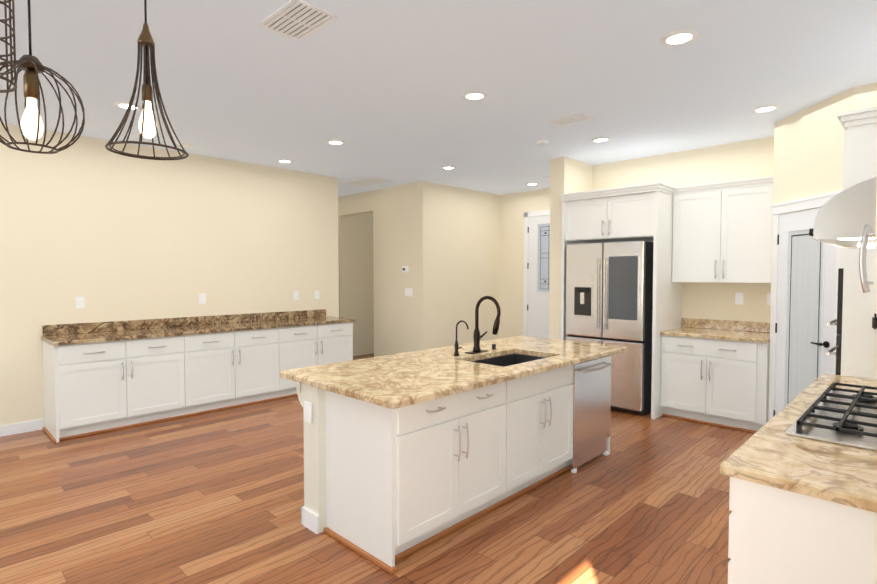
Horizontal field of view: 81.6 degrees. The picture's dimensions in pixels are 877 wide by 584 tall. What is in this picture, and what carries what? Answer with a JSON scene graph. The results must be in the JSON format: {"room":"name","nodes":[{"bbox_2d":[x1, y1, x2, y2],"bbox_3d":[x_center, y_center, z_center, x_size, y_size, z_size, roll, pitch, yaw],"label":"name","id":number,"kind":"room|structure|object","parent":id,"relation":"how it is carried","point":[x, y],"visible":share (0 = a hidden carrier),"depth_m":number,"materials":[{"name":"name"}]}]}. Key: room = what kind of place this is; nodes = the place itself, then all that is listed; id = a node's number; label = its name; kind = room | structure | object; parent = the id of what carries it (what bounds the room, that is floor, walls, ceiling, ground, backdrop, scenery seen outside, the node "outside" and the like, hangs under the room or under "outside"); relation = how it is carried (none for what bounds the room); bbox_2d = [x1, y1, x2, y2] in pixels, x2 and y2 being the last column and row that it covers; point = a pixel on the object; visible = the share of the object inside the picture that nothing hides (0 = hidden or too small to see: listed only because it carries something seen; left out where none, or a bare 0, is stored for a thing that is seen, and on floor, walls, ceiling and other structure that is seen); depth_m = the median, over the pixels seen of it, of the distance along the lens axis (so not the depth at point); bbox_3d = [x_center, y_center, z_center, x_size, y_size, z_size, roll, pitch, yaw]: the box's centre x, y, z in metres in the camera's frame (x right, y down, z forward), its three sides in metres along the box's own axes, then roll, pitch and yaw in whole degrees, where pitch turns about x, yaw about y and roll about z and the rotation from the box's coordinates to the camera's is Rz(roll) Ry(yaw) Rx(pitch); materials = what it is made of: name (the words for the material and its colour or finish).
{"room":"kitchen","nodes":[
{"label":"kitchen","id":0,"kind":"room"},
{"bbox_2d":[0,123,338,426],"bbox_3d":[-5.524,-0.137,5.551,3.300,2.900,8.290,2,3,44],"label":"wall","id":1,"kind":"structure","parent":0,"point":[102,230],"depth_m":5.52,"materials":[{"name":"beige paint"}]},
{"bbox_2d":[0,419,43,436],"bbox_3d":[-5.468,1.342,3.285,0.014,0.100,4.655,2,3,44],"label":"baseboard","id":2,"kind":"structure","parent":1,"relation":"attached to","point":[20,427],"depth_m":4.81,"materials":[{"name":"white paint"}]},
{"bbox_2d":[76,297,84,308],"bbox_3d":[-3.624,0.107,5.138,0.008,0.118,0.072,2,3,44],"label":"outlet","id":3,"kind":"object","parent":1,"relation":"attached to","point":[81,304],"depth_m":5.14,"materials":[{"name":"white plastic"}]},
{"bbox_2d":[41,309,324,336],"bbox_3d":[-2.715,0.335,6.062,0.022,0.102,3.200,2,3,44],"label":"backsplash","id":4,"kind":"structure","parent":1,"relation":"attached to","point":[94,327],"depth_m":5.71,"materials":[{"name":"brown stone"}]},
{"bbox_2d":[199,294,205,303],"bbox_3d":[-2.786,0.078,5.996,0.008,0.118,0.072,2,3,44],"label":"outlet","id":5,"kind":"object","parent":1,"relation":"attached to","point":[202,297],"depth_m":5.99,"materials":[{"name":"white plastic"}]},
{"bbox_2d":[294,291,298,299],"bbox_3d":[-1.927,0.048,6.875,0.009,0.118,0.072,2,3,44],"label":"outlet","id":6,"kind":"object","parent":1,"relation":"attached to","point":[296,293],"depth_m":6.87,"materials":[{"name":"white plastic"}]},
{"bbox_2d":[315,291,319,298],"bbox_3d":[-1.696,0.040,7.111,0.009,0.118,0.072,2,3,44],"label":"outlet","id":7,"kind":"object","parent":1,"relation":"attached to","point":[317,293],"depth_m":7.11,"materials":[{"name":"white plastic"}]},
{"bbox_2d":[0,353,754,583],"bbox_3d":[-2.069,1.383,4.404,9.920,0.060,11.400,2,3,44],"label":"floor","id":8,"kind":"structure","parent":0,"point":[215,497],"depth_m":3.17,"materials":[{"name":"brown wood"}]},
{"bbox_2d":[43,337,188,442],"bbox_3d":[-3.242,0.891,5.118,0.612,0.875,1.086,2,3,44],"label":"base cabinet","id":9,"kind":"object","parent":8,"relation":"on","point":[100,377],"depth_m":4.85,"materials":[{"name":"white paint"}]},
{"bbox_2d":[41,317,354,344],"bbox_3d":[-2.481,0.410,5.864,0.637,0.035,3.270,2,3,44],"label":"countertop","id":10,"kind":"structure","parent":9,"relation":"on","point":[234,326],"depth_m":5.39,"materials":[{"name":"beige stone"}]},
{"bbox_2d":[185,329,280,415],"bbox_3d":[-2.490,0.865,5.888,0.612,0.875,1.067,2,3,44],"label":"base cabinet","id":11,"kind":"object","parent":8,"relation":"on","point":[223,370],"depth_m":5.66,"materials":[{"name":"white paint"}]},
{"bbox_2d":[281,321,354,397],"bbox_3d":[-1.738,0.838,6.658,0.612,0.875,1.087,2,3,44],"label":"base cabinet","id":12,"kind":"object","parent":8,"relation":"on","point":[302,346],"depth_m":6.38,"materials":[{"name":"white paint"}]},
{"bbox_2d":[291,352,619,573],"bbox_3d":[0.295,0.941,3.652,0.934,0.875,2.452,2,3,44],"label":"kitchen island","id":13,"kind":"object","parent":8,"relation":"on","point":[406,453],"depth_m":2.94,"materials":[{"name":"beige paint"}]},
{"bbox_2d":[280,336,626,411],"bbox_3d":[0.291,0.485,3.656,1.080,0.037,2.550,2,3,44],"label":"island countertop","id":14,"kind":"structure","parent":13,"relation":"on","point":[400,380],"depth_m":3.13,"materials":[{"name":"beige stone"}]},
{"bbox_2d":[454,320,468,355],"bbox_3d":[0.177,0.334,3.682,0.138,0.260,0.077,2,3,44],"label":"faucet","id":15,"kind":"object","parent":14,"relation":"on","point":[456,352],"visible":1,"depth_m":3.69,"materials":[{"name":"black metal"}]},
{"bbox_2d":[465,296,500,353],"bbox_3d":[0.367,0.244,3.806,0.257,0.433,0.223,2,3,44],"label":"faucet","id":16,"kind":"object","parent":14,"relation":"on","point":[477,337],"visible":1,"depth_m":3.84,"materials":[{"name":"black metal"}]},
{"bbox_2d":[480,352,539,363],"bbox_3d":[0.514,0.590,3.659,0.436,0.197,0.716,2,3,44],"label":"sink","id":17,"kind":"object","parent":14,"relation":"in","point":[509,357],"depth_m":3.97,"materials":[{"name":"black metal"}]},
{"bbox_2d":[566,240,653,413],"bbox_3d":[2.058,0.362,5.880,0.910,1.840,0.815,2,3,44],"label":"refrigerator","id":18,"kind":"object","parent":8,"relation":"on","point":[609,293],"visible":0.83,"depth_m":5.49,"materials":[{"name":"silver metal"}]},
{"bbox_2d":[560,182,682,418],"bbox_3d":[2.112,0.083,5.863,1.155,2.440,0.801,2,3,44],"label":"tall cabinet","id":19,"kind":"object","parent":8,"relation":"on","point":[639,212],"visible":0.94,"depth_m":5.46,"materials":[{"name":"white paint"}]},
{"bbox_2d":[660,318,769,432],"bbox_3d":[2.880,0.819,5.223,0.955,1.012,0.680,2,3,44],"label":"base cabinet","id":20,"kind":"object","parent":8,"relation":"on","point":[715,372],"visible":0.88,"depth_m":5.02,"materials":[{"name":"white paint"}]},
{"bbox_2d":[728,477,876,583],"bbox_3d":[1.387,1.011,1.613,0.686,0.875,0.651,2,3,44],"label":"base cabinet","id":21,"kind":"object","parent":8,"relation":"on","point":[803,510],"depth_m":1.48,"materials":[{"name":"white paint"}]},
{"bbox_2d":[720,373,876,512],"bbox_3d":[1.851,0.540,2.087,0.706,0.035,2.040,2,3,44],"label":"countertop","id":22,"kind":"structure","parent":21,"relation":"on","point":[839,474],"depth_m":1.60,"materials":[{"name":"beige stone"}]},
{"bbox_2d":[785,382,876,450],"bbox_3d":[1.828,0.497,2.052,0.540,0.051,1.000,2,3,44],"label":"cooktop","id":23,"kind":"object","parent":22,"relation":"in","point":[832,413],"visible":1,"depth_m":1.97,"materials":[{"name":"silver metal"}]},
{"bbox_2d":[826,106,876,378],"bbox_3d":[2.930,0.174,3.183,0.707,2.440,1.158,2,3,44],"label":"tall cabinet","id":24,"kind":"object","parent":8,"relation":"on","point":[855,347],"visible":0.54,"depth_m":2.94,"materials":[{"name":"white paint"}]},
{"bbox_2d":[338,181,499,356],"bbox_3d":[-1.007,-0.278,9.685,3.990,2.900,1.880,2,3,44],"label":"wall","id":25,"kind":"structure","parent":0,"point":[441,242],"depth_m":8.23,"materials":[{"name":"beige paint"}]},
{"bbox_2d":[402,266,407,271],"bbox_3d":[-0.516,-0.351,7.872,0.120,0.090,0.023,2,3,44],"label":"thermostat","id":26,"kind":"object","parent":25,"relation":"attached to","point":[404,268],"visible":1,"depth_m":7.86,"materials":[{"name":"white plastic"}]},
{"bbox_2d":[405,288,411,295],"bbox_3d":[-0.461,0.005,7.840,0.160,0.118,0.009,2,3,44],"label":"light switch","id":27,"kind":"object","parent":25,"relation":"attached to","point":[408,291],"visible":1,"depth_m":7.84,"materials":[{"name":"white plastic"}]},
{"bbox_2d":[0,0,876,195],"bbox_3d":[-2.069,-1.575,4.303,9.920,0.060,11.400,2,3,44],"label":"ceiling","id":28,"kind":"structure","parent":0,"point":[379,87],"depth_m":3.58,"materials":[{"name":"paint"}]},
{"bbox_2d":[0,0,16,92],"bbox_3d":[-1.355,-1.030,1.458,0.209,0.834,0.209,2,3,44],"label":"pendant light","id":29,"kind":"object","parent":28,"relation":"hanging from","point":[13,47],"visible":1,"depth_m":1.53,"materials":[{"name":"brown metal"}]},
{"bbox_2d":[0,0,84,153],"bbox_3d":[-1.415,-0.978,1.756,0.308,0.959,0.308,2,3,44],"label":"globe pendant light","id":30,"kind":"object","parent":28,"relation":"hanging from","point":[31,126],"visible":0.92,"depth_m":1.75,"materials":[{"name":"brown metal"}]},
{"bbox_2d":[114,102,141,109],"bbox_3d":[-2.570,-1.536,4.206,0.204,0.012,0.204,2,3,44],"label":"recessed light","id":31,"kind":"object","parent":28,"relation":"in","point":[123,105],"visible":0.75,"depth_m":4.18,"materials":[{"name":"white paint"}]},
{"bbox_2d":[105,0,188,159],"bbox_3d":[-1.135,-1.005,1.971,0.285,0.919,0.285,2,3,44],"label":"pendant light","id":32,"kind":"object","parent":28,"relation":"hanging from","point":[147,124],"visible":1,"depth_m":1.96,"materials":[{"name":"brown metal"}]},
{"bbox_2d":[175,142,193,147],"bbox_3d":[-2.748,-1.579,5.469,0.204,0.012,0.204,2,3,44],"label":"recessed light","id":33,"kind":"object","parent":28,"relation":"in","point":[186,145],"visible":0.77,"depth_m":5.46,"materials":[{"name":"white paint"}]},
{"bbox_2d":[276,159,293,162],"bbox_3d":[-1.888,-1.606,6.250,0.204,0.012,0.204,2,3,44],"label":"recessed light","id":34,"kind":"object","parent":28,"relation":"in","point":[284,161],"visible":1,"depth_m":6.23,"materials":[{"name":"white paint"}]},
{"bbox_2d":[258,0,337,40],"bbox_3d":[-0.778,-1.489,2.793,0.400,0.008,0.260,2,3,44],"label":"ceiling vent","id":35,"kind":"object","parent":28,"relation":"in","point":[298,20],"visible":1,"depth_m":2.78,"materials":[{"name":"white metal"}]},
{"bbox_2d":[326,139,344,144],"bbox_3d":[-1.085,-1.575,5.355,0.204,0.012,0.204,2,3,44],"label":"recessed light","id":36,"kind":"object","parent":28,"relation":"in","point":[336,142],"visible":1,"depth_m":5.35,"materials":[{"name":"white paint"}]},
{"bbox_2d":[342,176,393,186],"bbox_3d":[-1.071,-1.655,7.631,0.750,0.008,0.400,2,3,44],"label":"ceiling vent","id":37,"kind":"object","parent":28,"relation":"in","point":[367,181],"visible":0.98,"depth_m":7.59,"materials":[{"name":"white metal"}]},
{"bbox_2d":[441,166,455,169],"bbox_3d":[0.130,-1.619,6.628,0.204,0.012,0.204,2,3,44],"label":"recessed light","id":38,"kind":"object","parent":28,"relation":"in","point":[448,167],"visible":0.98,"depth_m":6.60,"materials":[{"name":"white paint"}]},
{"bbox_2d":[462,91,487,100],"bbox_3d":[0.283,-1.527,3.966,0.204,0.012,0.204,2,3,44],"label":"recessed light","id":39,"kind":"object","parent":28,"relation":"in","point":[474,95],"visible":1,"depth_m":3.95,"materials":[{"name":"white paint"}]},
{"bbox_2d":[536,140,548,145],"bbox_3d":[1.093,-1.565,5.340,0.130,0.030,0.128,2,3,44],"label":"smoke detector","id":40,"kind":"object","parent":28,"relation":"attached to","point":[542,142],"depth_m":5.30,"materials":[{"name":"white plastic"}]},
{"bbox_2d":[547,112,594,125],"bbox_3d":[1.195,-1.550,4.571,0.360,0.008,0.220,2,3,44],"label":"ceiling vent","id":41,"kind":"object","parent":28,"relation":"in","point":[573,118],"visible":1,"depth_m":4.55,"materials":[{"name":"white metal"}]},
{"bbox_2d":[591,137,610,142],"bbox_3d":[1.681,-1.571,5.255,0.204,0.012,0.204,2,3,44],"label":"recessed light","id":42,"kind":"object","parent":28,"relation":"in","point":[600,139],"visible":0.96,"depth_m":5.23,"materials":[{"name":"white paint"}]},
{"bbox_2d":[660,29,697,45],"bbox_3d":[1.419,-1.494,2.997,0.204,0.012,0.204,2,3,44],"label":"recessed light","id":43,"kind":"object","parent":28,"relation":"in","point":[679,37],"visible":1,"depth_m":2.98,"materials":[{"name":"white paint"}]},
{"bbox_2d":[751,105,779,112],"bbox_3d":[2.754,-1.538,4.279,0.204,0.012,0.204,2,3,44],"label":"recessed light","id":44,"kind":"object","parent":28,"relation":"in","point":[765,108],"visible":1,"depth_m":4.26,"materials":[{"name":"white paint"}]},
{"bbox_2d":[499,188,549,338],"bbox_3d":[0.553,-0.276,9.616,6.320,2.900,0.200,2,3,44],"label":"wall","id":45,"kind":"structure","parent":0,"point":[514,207],"depth_m":8.75,"materials":[{"name":"beige paint"}]},
{"bbox_2d":[523,210,549,335],"bbox_3d":[1.835,-0.053,8.216,1.100,2.550,0.020,2,3,44],"label":"door frame","id":46,"kind":"structure","parent":45,"relation":"attached to","point":[525,271],"depth_m":8.55,"materials":[{"name":"white paint"}]},
{"bbox_2d":[527,215,549,337],"bbox_3d":[1.831,-0.014,8.219,0.928,2.448,0.020,2,3,44],"label":"entry door","id":47,"kind":"structure","parent":45,"relation":"in","point":[538,265],"depth_m":8.38,"materials":[{"name":"white paint"}]},
{"bbox_2d":[549,156,592,339],"bbox_3d":[2.049,-0.178,6.761,0.190,2.900,1.800,2,3,44],"label":"wall","id":48,"kind":"structure","parent":0,"point":[568,175],"depth_m":6.12,"materials":[{"name":"beige paint"}]},
{"bbox_2d":[593,136,773,322],"bbox_3d":[3.175,-0.162,6.291,2.080,2.900,1.300,2,3,44],"label":"wall","id":49,"kind":"structure","parent":0,"point":[753,158],"depth_m":5.56,"materials":[{"name":"beige paint"}]},
{"bbox_2d":[672,176,772,282],"bbox_3d":[2.976,-0.608,5.273,0.955,1.020,0.406,2,3,44],"label":"upper cabinet","id":50,"kind":"object","parent":49,"relation":"attached to","point":[722,232],"visible":0.94,"depth_m":5.14,"materials":[{"name":"white paint"}]},
{"bbox_2d":[735,293,742,303],"bbox_3d":[3.183,0.069,5.376,0.072,0.118,0.008,2,3,44],"label":"outlet","id":51,"kind":"object","parent":49,"relation":"attached to","point":[738,298],"depth_m":5.37,"materials":[{"name":"white plastic"}]},
{"bbox_2d":[767,294,770,304],"bbox_3d":[3.390,0.076,5.173,0.072,0.118,0.009,2,3,44],"label":"outlet","id":52,"kind":"object","parent":49,"relation":"attached to","point":[768,295],"depth_m":5.19,"materials":[{"name":"white plastic"}]},
{"bbox_2d":[768,82,876,413],"bbox_3d":[3.983,-0.107,4.686,1.320,2.900,2.470,2,3,44],"label":"wall","id":53,"kind":"structure","parent":0,"point":[808,150],"depth_m":4.18,"materials":[{"name":"beige paint"}]},
{"bbox_2d":[773,208,835,416],"bbox_3d":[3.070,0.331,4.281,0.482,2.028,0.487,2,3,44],"label":"pantry door","id":54,"kind":"structure","parent":53,"relation":"in","point":[804,331],"depth_m":4.31,"materials":[{"name":"white paint"}]},
{"bbox_2d":[768,191,843,420],"bbox_3d":[3.072,0.287,4.282,0.029,2.140,0.877,0,2,-1],"label":"door frame","id":55,"kind":"structure","parent":53,"relation":"attached to","point":[802,204],"depth_m":4.60,"materials":[{"name":"white paint"}]},
{"bbox_3d":[1.410,0.020,0.962,0.200,2.900,11.400,2,3,44],"label":"wall","id":56,"kind":"structure","parent":0,"visible":0},
{"bbox_2d":[809,177,876,248],"bbox_3d":[1.879,-0.305,1.988,0.568,0.220,0.960,2,3,44],"label":"range hood","id":57,"kind":"object","parent":56,"relation":"attached to","point":[843,218],"visible":0.96,"depth_m":1.77,"materials":[{"name":"silver metal"}]},
{"bbox_2d":[859,183,876,313],"bbox_3d":[1.407,-0.463,1.357,0.371,1.040,0.575,2,3,44],"label":"handle","id":58,"kind":"object","parent":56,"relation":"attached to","point":[866,235],"visible":1,"depth_m":1.27,"materials":[{"name":"silver metal"}]}
]}

